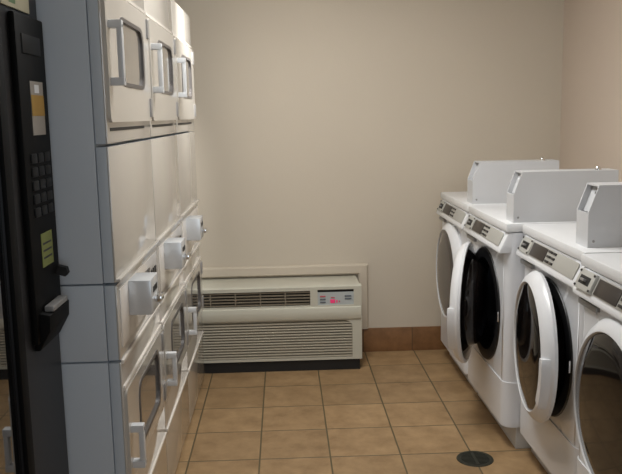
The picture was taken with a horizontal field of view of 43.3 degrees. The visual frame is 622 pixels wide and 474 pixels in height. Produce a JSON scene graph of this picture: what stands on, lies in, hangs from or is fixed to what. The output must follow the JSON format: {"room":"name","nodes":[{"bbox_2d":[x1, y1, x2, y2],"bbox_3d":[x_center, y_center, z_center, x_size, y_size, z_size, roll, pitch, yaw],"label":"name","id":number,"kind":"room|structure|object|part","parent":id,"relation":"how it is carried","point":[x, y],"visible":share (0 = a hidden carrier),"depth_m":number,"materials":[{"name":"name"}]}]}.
{"room":"laundry","nodes":[
{"label":"laundry","id":0,"kind":"room"},
{"bbox_2d":[175,349,547,473],"bbox_3d":[0.084,1.253,1.768,3.122,0.100,6.304,-1,9,-2],"label":"floor","id":1,"kind":"structure","parent":0,"point":[412,411],"depth_m":3.75,"materials":[{"name":"tile"}]},
{"bbox_2d":[0,0,69,473],"bbox_3d":[-1.039,0.319,1.634,0.826,1.830,1.005,-1,9,-2],"label":"vending machine","id":2,"kind":"object","parent":1,"relation":"on","point":[34,311],"visible":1,"depth_m":1.88,"materials":[{"name":"black metal"}]},
{"bbox_3d":[-0.699,-0.586,1.843,0.004,0.096,0.200,-1,9,-2],"label":"sign panel","id":3,"kind":"part","parent":2,"relation":"part of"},
{"bbox_3d":[-0.675,0.290,1.825,0.014,1.615,0.045,-1,9,-2],"label":"window trim","id":4,"kind":"part","parent":2,"relation":"part of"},
{"bbox_2d":[34,85,38,92],"bbox_3d":[-0.681,-0.367,1.946,0.001,0.020,0.035,-1,9,-2],"label":"picture","id":5,"kind":"object","parent":2,"relation":"on","point":[36,87],"depth_m":1.94,"materials":[{"name":"paper"}]},
{"bbox_2d":[35,295,68,350],"bbox_3d":[-0.665,0.217,2.022,0.044,0.107,0.175,-1,9,-2],"label":"handle","id":6,"kind":"object","parent":2,"relation":"on","point":[53,311],"depth_m":1.97,"materials":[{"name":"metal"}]},
{"bbox_3d":[-0.663,0.089,2.091,0.034,0.029,0.040,-1,9,-2],"label":"coin return lever","id":7,"kind":"part","parent":2,"relation":"part of","materials":[{"name":"black plastic"}]},
{"bbox_2d":[35,0,167,473],"bbox_3d":[-0.867,0.099,2.520,0.814,1.985,0.702,-1,9,-2],"label":"dryer","id":8,"kind":"object","parent":1,"relation":"on","point":[96,52],"visible":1,"depth_m":2.21,"materials":[{"name":"paint"}]},
{"bbox_3d":[-0.518,-0.502,2.137,0.016,0.161,0.024,-1,9,-2],"label":"handle","id":9,"kind":"part","parent":8,"relation":"part of","materials":[{"name":"silver metal"}]},
{"bbox_3d":[-0.562,-0.540,2.431,0.011,0.360,0.676,-1,9,-2],"label":"door","id":10,"kind":"part","parent":8,"relation":"part of","materials":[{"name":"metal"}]},
{"bbox_3d":[-0.570,-0.731,2.402,0.006,0.010,0.694,-1,9,-2],"label":"trim","id":11,"kind":"part","parent":8,"relation":"part of","materials":[{"name":"white metal"}]},
{"bbox_3d":[-0.552,0.183,2.545,0.006,0.170,0.642,-1,9,-2],"label":"control panel","id":12,"kind":"part","parent":8,"relation":"part of","materials":[{"name":"white metal"}]},
{"bbox_3d":[-0.548,0.303,2.563,0.009,0.014,0.682,-1,9,-2],"label":"trim","id":13,"kind":"part","parent":8,"relation":"part of","materials":[{"name":"white metal"}]},
{"bbox_3d":[-0.546,0.381,2.575,0.009,0.014,0.682,-1,9,-2],"label":"trim","id":14,"kind":"part","parent":8,"relation":"part of","materials":[{"name":"white metal"}]},
{"bbox_3d":[-0.496,0.613,2.310,0.016,0.118,0.024,-1,9,-2],"label":"handle","id":15,"kind":"part","parent":8,"relation":"part of","materials":[{"name":"silver metal"}]},
{"bbox_3d":[-0.541,0.528,2.597,0.011,0.282,0.676,-1,9,-2],"label":"door","id":16,"kind":"part","parent":8,"relation":"part of","materials":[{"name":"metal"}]},
{"bbox_3d":[-0.540,0.675,2.621,0.009,0.014,0.682,-1,9,-2],"label":"trim","id":17,"kind":"part","parent":8,"relation":"part of","materials":[{"name":"white metal"}]},
{"bbox_3d":[-0.538,0.797,2.640,0.009,0.014,0.682,-1,9,-2],"label":"trim","id":18,"kind":"part","parent":8,"relation":"part of","materials":[{"name":"white metal"}]},
{"bbox_2d":[141,0,190,473],"bbox_3d":[-0.893,-0.009,3.219,0.814,1.985,0.702,-1,9,-2],"label":"dryer","id":19,"kind":"object","parent":1,"relation":"on","point":[172,256],"visible":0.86,"depth_m":3.13,"materials":[{"name":"paint"}]},
{"bbox_3d":[-0.595,-0.839,3.102,0.006,0.010,0.694,-1,9,-2],"label":"trim","id":20,"kind":"part","parent":19,"relation":"part of","materials":[{"name":"white metal"}]},
{"bbox_3d":[-0.544,-0.610,2.836,0.016,0.161,0.024,-1,9,-2],"label":"handle","id":21,"kind":"part","parent":19,"relation":"part of","materials":[{"name":"silver metal"}]},
{"bbox_3d":[-0.588,-0.648,3.130,0.011,0.360,0.676,-1,9,-2],"label":"door","id":22,"kind":"part","parent":19,"relation":"part of","materials":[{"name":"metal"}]},
{"bbox_3d":[-0.577,0.075,3.244,0.006,0.170,0.642,-1,9,-2],"label":"control panel","id":23,"kind":"part","parent":19,"relation":"part of","materials":[{"name":"white metal"}]},
{"bbox_3d":[-0.574,0.195,3.263,0.009,0.014,0.682,-1,9,-2],"label":"trim","id":24,"kind":"part","parent":19,"relation":"part of","materials":[{"name":"white metal"}]},
{"bbox_3d":[-0.572,0.272,3.275,0.009,0.014,0.682,-1,9,-2],"label":"trim","id":25,"kind":"part","parent":19,"relation":"part of","materials":[{"name":"white metal"}]},
{"bbox_3d":[-0.567,0.420,3.296,0.011,0.282,0.676,-1,9,-2],"label":"door","id":26,"kind":"part","parent":19,"relation":"part of","materials":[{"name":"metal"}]},
{"bbox_3d":[-0.522,0.505,3.010,0.016,0.118,0.024,-1,9,-2],"label":"handle","id":27,"kind":"part","parent":19,"relation":"part of","materials":[{"name":"silver metal"}]},
{"bbox_3d":[-0.564,0.689,3.339,0.009,0.014,0.682,-1,9,-2],"label":"trim","id":28,"kind":"part","parent":19,"relation":"part of","materials":[{"name":"white metal"}]},
{"bbox_2d":[169,0,206,421],"bbox_3d":[-0.919,-0.117,3.918,0.814,1.985,0.702,-1,9,-2],"label":"dryer","id":29,"kind":"object","parent":1,"relation":"on","point":[192,230],"visible":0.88,"depth_m":3.83,"materials":[{"name":"paint"}]},
{"bbox_3d":[-0.621,-0.947,3.801,0.006,0.010,0.694,-1,9,-2],"label":"trim","id":30,"kind":"part","parent":29,"relation":"part of","materials":[{"name":"white metal"}]},
{"bbox_3d":[-0.614,-0.756,3.830,0.011,0.360,0.676,-1,9,-2],"label":"door","id":31,"kind":"part","parent":29,"relation":"part of","materials":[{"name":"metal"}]},
{"bbox_3d":[-0.570,-0.718,3.535,0.016,0.161,0.024,-1,9,-2],"label":"handle","id":32,"kind":"part","parent":29,"relation":"part of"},
{"bbox_3d":[-0.603,-0.033,3.943,0.006,0.170,0.642,-1,9,-2],"label":"control panel","id":33,"kind":"part","parent":29,"relation":"part of","materials":[{"name":"white metal"}]},
{"bbox_3d":[-0.599,0.087,3.962,0.009,0.014,0.682,-1,9,-2],"label":"trim","id":34,"kind":"part","parent":29,"relation":"part of","materials":[{"name":"white metal"}]},
{"bbox_3d":[-0.598,0.164,3.974,0.009,0.014,0.682,-1,9,-2],"label":"trim","id":35,"kind":"part","parent":29,"relation":"part of","materials":[{"name":"white metal"}]},
{"bbox_3d":[-0.593,0.311,3.996,0.011,0.282,0.676,-1,9,-2],"label":"door","id":36,"kind":"part","parent":29,"relation":"part of","materials":[{"name":"metal"}]},
{"bbox_3d":[-0.548,0.397,3.709,0.016,0.118,0.024,-1,9,-2],"label":"handle","id":37,"kind":"part","parent":29,"relation":"part of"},
{"bbox_3d":[-0.590,0.581,4.038,0.009,0.014,0.682,-1,9,-2],"label":"trim","id":38,"kind":"part","parent":29,"relation":"part of","materials":[{"name":"white metal"}]},
{"bbox_2d":[202,275,361,373],"bbox_3d":[-0.246,0.508,4.649,1.064,0.500,0.361,-1,9,-2],"label":"air conditioner","id":39,"kind":"object","parent":1,"relation":"on","point":[270,324],"visible":0.86,"depth_m":4.50,"materials":[{"name":"plastic"}]},
{"bbox_2d":[203,291,309,307],"bbox_3d":[-0.359,0.355,4.467,0.709,0.086,0.022,-1,9,-2],"label":"vent","id":40,"kind":"object","parent":39,"relation":"attached to","point":[212,299],"depth_m":4.47,"materials":[{"name":"beige plastic"}]},
{"bbox_2d":[202,320,352,359],"bbox_3d":[-0.235,0.591,4.508,0.948,0.218,0.027,-1,9,-2],"label":"grille","id":41,"kind":"object","parent":39,"relation":"attached to","point":[222,339],"depth_m":4.50,"materials":[{"name":"beige plastic"}]},
{"bbox_3d":[0.141,0.348,4.487,0.207,0.074,0.023,-1,9,-2],"label":"control panel","id":42,"kind":"part","parent":39,"relation":"part of","materials":[{"name":"grey plastic"}]},
{"bbox_2d":[436,191,506,392],"bbox_3d":[1.094,0.271,4.386,0.722,0.998,0.690,-1,9,-2],"label":"washer","id":43,"kind":"object","parent":1,"relation":"on","point":[453,209],"visible":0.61,"depth_m":4.30,"materials":[{"name":"white metal"}]},
{"bbox_3d":[0.762,-0.178,4.556,0.035,0.061,0.123,-1,9,-2],"label":"coin slide plate","id":44,"kind":"part","parent":43,"relation":"part of","materials":[{"name":"silver metal"}]},
{"bbox_3d":[0.742,0.202,4.362,0.019,0.483,0.483,-1,9,-2],"label":"door glass","id":45,"kind":"part","parent":43,"relation":"part of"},
{"bbox_3d":[0.768,0.202,4.363,0.051,0.572,0.572,-1,9,-2],"label":"door","id":46,"kind":"part","parent":43,"relation":"part of","materials":[{"name":"white plastic"}]},
{"bbox_3d":[0.774,-0.131,4.255,0.031,0.057,0.481,-1,9,-2],"label":"control panel","id":47,"kind":"part","parent":43,"relation":"part of","materials":[{"name":"grey plastic"}]},
{"bbox_3d":[0.844,0.568,4.422,0.104,0.200,0.690,-1,9,-2],"label":"access panel","id":48,"kind":"part","parent":43,"relation":"part of","materials":[{"name":"white metal"}]},
{"bbox_3d":[1.111,-0.204,4.313,0.669,0.039,0.682,-1,9,-2],"label":"lid","id":49,"kind":"part","parent":43,"relation":"part of","materials":[{"name":"white metal"}]},
{"bbox_2d":[467,157,558,203],"bbox_3d":[1.036,-0.294,4.029,0.440,0.229,0.118,-1,9,-2],"label":"box","id":50,"kind":"object","parent":43,"relation":"on","point":[488,182],"visible":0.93,"depth_m":3.97,"materials":[{"name":"paint"}]},
{"bbox_2d":[456,451,493,466],"bbox_3d":[0.699,0.944,3.341,0.156,0.004,0.156,-1,9,-2],"label":"floor drain","id":51,"kind":"object","parent":1,"relation":"on","point":[469,458],"visible":1,"depth_m":3.34,"materials":[{"name":"metal"}]},
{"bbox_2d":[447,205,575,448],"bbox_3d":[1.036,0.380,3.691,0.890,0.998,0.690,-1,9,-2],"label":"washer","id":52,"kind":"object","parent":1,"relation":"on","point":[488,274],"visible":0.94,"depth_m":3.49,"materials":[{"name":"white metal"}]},
{"bbox_3d":[0.629,0.407,3.493,0.034,0.200,0.087,2,9,19],"label":"door handle","id":53,"kind":"part","parent":52,"relation":"part of","materials":[{"name":"white plastic"}]},
{"bbox_3d":[0.719,0.306,3.698,0.051,0.572,0.572,2,9,19],"label":"door","id":54,"kind":"part","parent":52,"relation":"part of","materials":[{"name":"white plastic"}]},
{"bbox_3d":[0.787,-0.071,3.865,0.035,0.061,0.123,-1,9,-2],"label":"coin slide plate","id":55,"kind":"part","parent":52,"relation":"part of","materials":[{"name":"silver metal"}]},
{"bbox_3d":[0.795,0.003,3.876,0.018,0.018,0.146,-1,9,-2],"label":"drawer pull","id":56,"kind":"part","parent":52,"relation":"part of","materials":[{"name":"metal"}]},
{"bbox_2d":[460,245,488,359],"bbox_3d":[0.777,0.308,3.678,0.092,0.540,0.540,2,9,19],"label":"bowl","id":57,"kind":"object","parent":52,"relation":"on","point":[474,259],"depth_m":3.56,"materials":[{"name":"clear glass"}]},
{"bbox_3d":[0.800,-0.024,3.564,0.031,0.057,0.481,-1,9,-2],"label":"control panel","id":58,"kind":"part","parent":52,"relation":"part of","materials":[{"name":"beige plastic"}]},
{"bbox_3d":[0.870,0.675,3.731,0.104,0.200,0.690,-1,9,-2],"label":"access panel","id":59,"kind":"part","parent":52,"relation":"part of","materials":[{"name":"white metal"}]},
{"bbox_3d":[1.137,-0.097,3.621,0.669,0.039,0.682,-1,9,-2],"label":"lid","id":60,"kind":"part","parent":52,"relation":"part of","materials":[{"name":"white metal"}]},
{"bbox_2d":[506,166,618,222],"bbox_3d":[1.064,-0.185,3.328,0.440,0.229,0.108,-1,9,-2],"label":"box","id":61,"kind":"object","parent":52,"relation":"on","point":[555,195],"visible":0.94,"depth_m":3.28,"materials":[{"name":"paint"}]},
{"bbox_2d":[514,223,621,473],"bbox_3d":[1.177,0.484,3.004,0.778,0.998,0.690,-1,9,-2],"label":"washer","id":62,"kind":"object","parent":1,"relation":"on","point":[548,315],"visible":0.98,"depth_m":2.83,"materials":[{"name":"white metal"}]},
{"bbox_3d":[0.873,0.034,3.176,0.035,0.061,0.123,-1,9,-2],"label":"coin slide plate","id":63,"kind":"part","parent":62,"relation":"part of","materials":[{"name":"metal"}]},
{"bbox_3d":[0.881,0.109,3.186,0.018,0.018,0.146,-1,9,-2],"label":"drawer pull","id":64,"kind":"part","parent":62,"relation":"part of","materials":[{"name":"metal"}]},
{"bbox_3d":[0.819,0.414,2.986,0.019,0.483,0.483,-1,9,4],"label":"door glass","id":65,"kind":"part","parent":62,"relation":"part of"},
{"bbox_3d":[0.844,0.414,2.985,0.051,0.572,0.572,-1,9,4],"label":"door","id":66,"kind":"part","parent":62,"relation":"part of","materials":[{"name":"white plastic"}]},
{"bbox_3d":[0.818,0.517,2.763,0.034,0.200,0.087,-1,9,4],"label":"door handle","id":67,"kind":"part","parent":62,"relation":"part of","materials":[{"name":"white plastic"}]},
{"bbox_3d":[0.955,0.781,3.042,0.104,0.200,0.690,-1,9,-2],"label":"access panel","id":68,"kind":"part","parent":62,"relation":"part of","materials":[{"name":"white metal"}]},
{"bbox_3d":[0.885,0.081,2.875,0.031,0.057,0.481,-1,9,-2],"label":"control panel","id":69,"kind":"part","parent":62,"relation":"part of","materials":[{"name":"beige plastic"}]},
{"bbox_2d":[552,297,565,395],"bbox_3d":[0.906,0.413,2.981,0.092,0.540,0.540,-1,9,4],"label":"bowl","id":70,"kind":"object","parent":62,"relation":"on","point":[558,303],"depth_m":2.79,"materials":[{"name":"clear glass"}]},
{"bbox_3d":[1.222,0.009,2.932,0.669,0.039,0.682,-1,9,-2],"label":"lid","id":71,"kind":"part","parent":62,"relation":"part of","materials":[{"name":"white metal"}]},
{"bbox_2d":[576,182,621,247],"bbox_3d":[1.152,-0.089,2.697,0.440,0.229,0.108,-1,9,-2],"label":"box","id":72,"kind":"object","parent":62,"relation":"on","point":[599,210],"visible":1,"depth_m":2.65,"materials":[{"name":"paint"}]},
{"bbox_2d":[573,253,621,473],"bbox_3d":[1.210,0.590,2.313,0.722,0.998,0.690,-1,9,-2],"label":"washer","id":73,"kind":"object","parent":1,"relation":"on","point":[598,370],"visible":1,"depth_m":2.33,"materials":[{"name":"white metal"}]},
{"bbox_3d":[0.959,0.888,2.350,0.104,0.200,0.690,-1,9,-2],"label":"access panel","id":74,"kind":"part","parent":73,"relation":"part of","materials":[{"name":"white metal"}]},
{"bbox_3d":[0.874,0.141,2.483,0.040,0.064,0.123,-1,9,-2],"label":"coin slide plate","id":75,"kind":"part","parent":73,"relation":"part of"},
{"bbox_3d":[0.885,0.216,2.494,0.018,0.018,0.146,-1,9,-2],"label":"drawer pull","id":76,"kind":"part","parent":73,"relation":"part of","materials":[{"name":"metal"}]},
{"bbox_3d":[0.883,0.521,2.290,0.051,0.572,0.572,-1,9,-2],"label":"door","id":77,"kind":"part","parent":73,"relation":"part of","materials":[{"name":"white plastic"}]},
{"bbox_3d":[0.857,0.522,2.289,0.019,0.483,0.483,-1,9,-2],"label":"door glass","id":78,"kind":"part","parent":73,"relation":"part of","materials":[{"name":"glass"}]},
{"bbox_3d":[1.227,0.116,2.240,0.669,0.039,0.682,-1,9,-2],"label":"lid","id":79,"kind":"part","parent":73,"relation":"part of","materials":[{"name":"white metal"}]},
{"bbox_3d":[0.890,0.189,2.183,0.031,0.057,0.481,-1,9,-2],"label":"control panel","id":80,"kind":"part","parent":73,"relation":"part of","materials":[{"name":"grey plastic"}]},
{"bbox_2d":[174,0,563,327],"bbox_3d":[-0.058,-0.521,4.731,3.322,2.700,0.100,-1,9,-2],"label":"wall","id":81,"kind":"structure","parent":0,"point":[326,132],"depth_m":4.67,"materials":[{"name":"paint"}]},
{"bbox_2d":[202,263,367,328],"bbox_3d":[-0.259,0.380,4.797,1.220,0.406,0.030,-1,9,-2],"label":"trim","id":82,"kind":"structure","parent":81,"relation":"attached to","point":[361,270],"depth_m":4.77,"materials":[{"name":"paint"}]},
{"bbox_2d":[362,326,446,351],"bbox_3d":[0.911,0.625,4.888,1.232,0.150,0.011,-1,9,-2],"label":"baseboard","id":83,"kind":"structure","parent":81,"relation":"attached to","point":[423,337],"depth_m":4.87,"materials":[{"name":"tile"}]},
{"bbox_2d":[559,0,621,181],"bbox_3d":[1.668,-0.071,1.622,0.100,2.700,6.304,-1,9,-2],"label":"wall","id":84,"kind":"structure","parent":0,"point":[591,102],"depth_m":4.22,"materials":[{"name":"paint"}]}
]}

